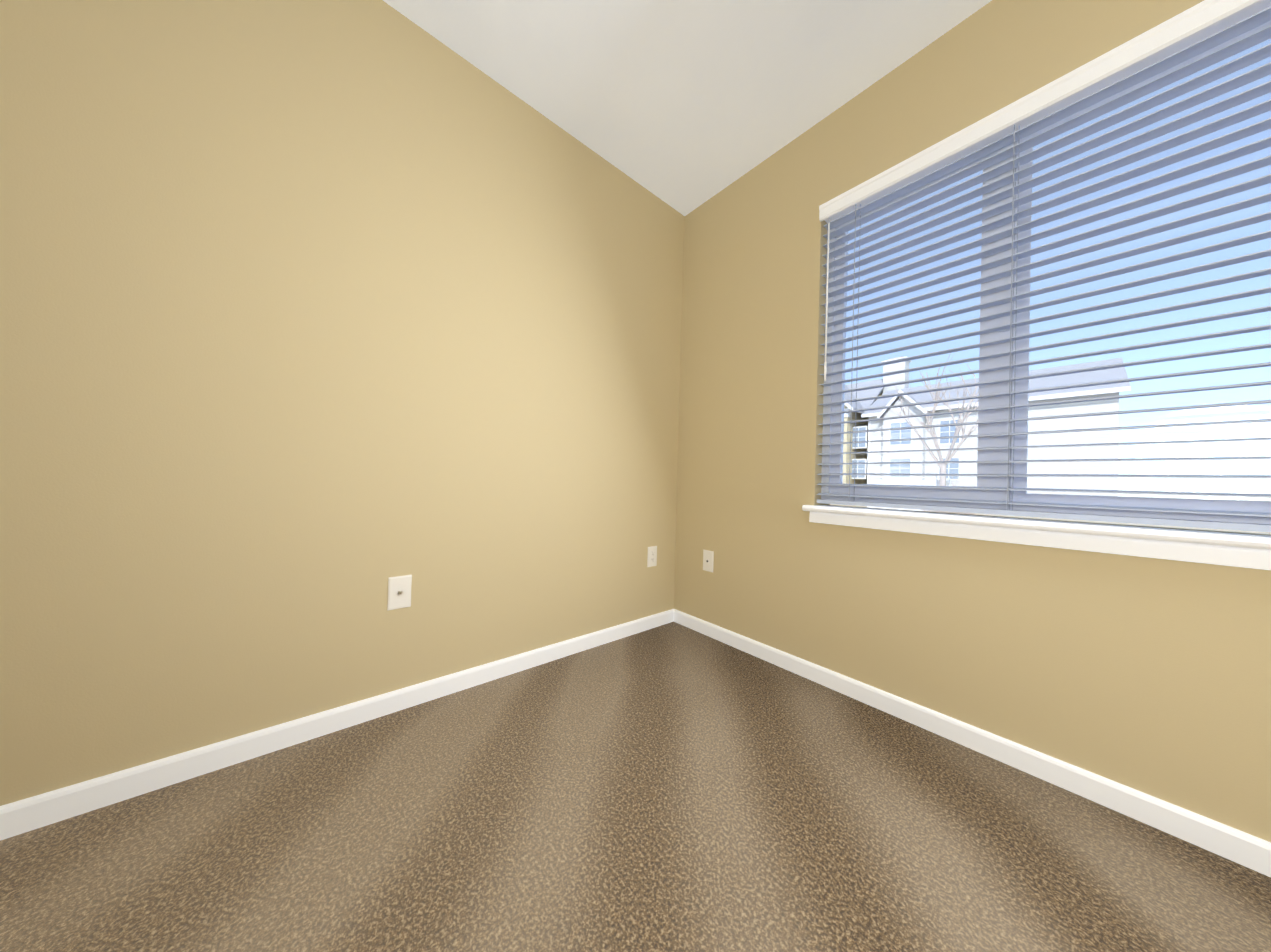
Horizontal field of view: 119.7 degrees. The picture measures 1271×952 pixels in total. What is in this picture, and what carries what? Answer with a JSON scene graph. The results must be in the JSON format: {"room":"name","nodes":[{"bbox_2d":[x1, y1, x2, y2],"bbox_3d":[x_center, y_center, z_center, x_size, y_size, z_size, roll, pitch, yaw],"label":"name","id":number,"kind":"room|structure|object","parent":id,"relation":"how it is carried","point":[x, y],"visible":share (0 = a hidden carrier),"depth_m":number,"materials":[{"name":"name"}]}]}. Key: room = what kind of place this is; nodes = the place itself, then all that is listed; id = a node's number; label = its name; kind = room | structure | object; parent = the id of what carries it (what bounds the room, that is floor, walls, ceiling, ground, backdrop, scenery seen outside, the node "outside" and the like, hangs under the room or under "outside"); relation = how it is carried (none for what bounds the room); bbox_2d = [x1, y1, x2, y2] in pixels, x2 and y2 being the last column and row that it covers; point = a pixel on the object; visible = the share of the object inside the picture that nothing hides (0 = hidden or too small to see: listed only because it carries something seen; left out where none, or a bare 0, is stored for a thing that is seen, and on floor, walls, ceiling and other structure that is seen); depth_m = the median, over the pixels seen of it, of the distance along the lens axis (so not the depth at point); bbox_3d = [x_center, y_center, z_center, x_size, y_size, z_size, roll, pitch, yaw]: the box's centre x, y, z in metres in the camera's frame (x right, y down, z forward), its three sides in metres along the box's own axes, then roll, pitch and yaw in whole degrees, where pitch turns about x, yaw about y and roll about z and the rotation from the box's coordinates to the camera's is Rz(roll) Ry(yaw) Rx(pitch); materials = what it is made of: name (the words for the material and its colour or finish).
{"room":"empty bedroom","nodes":[
{"label":"empty bedroom","id":0,"kind":"room"},
{"bbox_2d":[0,0,684,805],"bbox_3d":[-1.084,-0.404,1.187,3.400,2.440,0.160,2,-1,-40],"label":"wall","id":1,"kind":"structure","parent":0,"point":[322,322],"depth_m":1.12,"materials":[{"name":"beige paint"}]},
{"bbox_2d":[0,609,673,840],"bbox_3d":[-1.062,0.781,1.108,3.400,0.070,0.013,2,-1,-40],"label":"baseboard","id":2,"kind":"structure","parent":1,"relation":"attached to","point":[36,812],"depth_m":1.08,"materials":[{"name":"white paint"}]},
{"bbox_2d":[387,575,411,610],"bbox_3d":[-0.828,0.411,1.299,0.070,0.114,0.017,2,-1,-40],"label":"outlet","id":3,"kind":"object","parent":1,"relation":"attached to","point":[399,592],"visible":1,"depth_m":1.30,"materials":[{"name":"white plastic"}]},
{"bbox_2d":[647,546,656,566],"bbox_3d":[0.096,0.456,2.089,0.070,0.114,0.009,2,-1,-40],"label":"duplex electrical outlet","id":4,"kind":"object","parent":1,"relation":"attached to","point":[652,557],"visible":1,"depth_m":2.08,"materials":[{"name":"white plastic"}]},
{"bbox_2d":[0,622,1270,951],"bbox_3d":[-0.147,0.891,0.025,3.720,0.120,3.170,2,-1,-40],"label":"floor","id":5,"kind":"structure","parent":0,"point":[672,786],"depth_m":0.84,"materials":[{"name":"carpet"}]},
{"bbox_2d":[383,0,991,215],"bbox_3d":[-0.074,-1.668,0.052,3.720,0.120,3.170,2,-1,-40],"label":"ceiling","id":6,"kind":"structure","parent":0,"point":[684,107],"depth_m":1.42,"materials":[{"name":"paint"}]},
{"bbox_2d":[674,0,1270,841],"bbox_3d":[1.246,-0.337,1.190,0.160,2.440,3.170,2,-1,-40],"label":"wall","id":7,"kind":"structure","parent":0,"point":[1150,676],"depth_m":1.30,"materials":[{"name":"beige paint"}]},
{"bbox_2d":[703,549,713,572],"bbox_3d":[0.397,0.466,2.024,0.010,0.114,0.070,2,-1,-40],"label":"outlet","id":8,"kind":"object","parent":7,"relation":"attached to","point":[708,558],"visible":1,"depth_m":2.02,"materials":[{"name":"white plastic"}]},
{"bbox_2d":[674,609,1270,876],"bbox_3d":[1.146,0.845,1.121,0.013,0.070,2.850,2,-1,-40],"label":"baseboard","id":9,"kind":"structure","parent":7,"relation":"attached to","point":[1247,850],"depth_m":1.08,"materials":[{"name":"white paint"}]},
{"bbox_2d":[802,505,1270,569],"bbox_3d":[1.162,0.170,1.157,0.116,0.072,1.238,2,-1,-40],"label":"window sill","id":10,"kind":"structure","parent":7,"relation":"attached to","point":[1236,550],"depth_m":1.03,"materials":[{"name":"white paint"}]},
{"bbox_2d":[821,21,1270,524],"bbox_3d":[1.260,-0.521,1.227,0.091,1.280,1.183,2,-1,-40],"label":"window","id":11,"kind":"structure","parent":7,"relation":"in","point":[1111,500],"depth_m":1.22,"materials":[{"name":"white plastic"}]},
{"bbox_2d":[817,0,1270,531],"bbox_3d":[1.191,-0.520,1.169,0.083,1.287,1.181,2,-1,-40],"label":"window blinds","id":12,"kind":"object","parent":11,"relation":"attached to","point":[1198,29],"visible":1,"depth_m":1.08,"materials":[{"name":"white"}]},
{"label":"outside","id":13,"kind":"structure","parent":0,"visible":0},
{"bbox_2d":[830,504,1270,533],"bbox_3d":[28.691,2.695,46.039,99.820,0.200,150.000,2,-1,-40],"label":"ground","id":14,"kind":"structure","parent":13,"point":[1113,523],"depth_m":15.81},
{"bbox_2d":[843,379,884,483],"bbox_3d":[14.516,-3.161,35.745,13.080,10.476,16.438,2,-1,-40],"label":"house","id":15,"kind":"structure","parent":14,"relation":"on","point":[862,394],"depth_m":27.62,"materials":[{"name":"beige"}]},
{"bbox_2d":[867,475,950,511],"bbox_3d":[15.148,0.976,20.463,3.360,1.920,3.041,2,-1,-40],"label":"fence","id":16,"kind":"object","parent":14,"relation":"on","point":[892,481],"visible":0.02,"depth_m":19.45,"materials":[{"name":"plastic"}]},
{"bbox_2d":[889,353,978,485],"bbox_3d":[14.678,-1.744,17.481,4.007,7.274,5.230,2,-1,-40],"label":"tree","id":17,"kind":"object","parent":14,"relation":"on","point":[949,454],"depth_m":17.37,"materials":[{"name":"beige plant"}]},
{"bbox_2d":[923,476,992,515],"bbox_3d":[7.343,0.762,8.507,1.695,1.665,1.743,2,-1,-40],"label":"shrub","id":18,"kind":"object","parent":14,"relation":"on","point":[952,512],"visible":0.1,"depth_m":8.48,"materials":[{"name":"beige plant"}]},
{"bbox_2d":[852,356,1130,495],"bbox_3d":[22.822,-3.684,24.958,10.600,11.769,12.168,2,-1,-40],"label":"house","id":19,"kind":"structure","parent":14,"relation":"on","point":[1098,452],"depth_m":20.40,"materials":[{"name":"white"}]}
]}

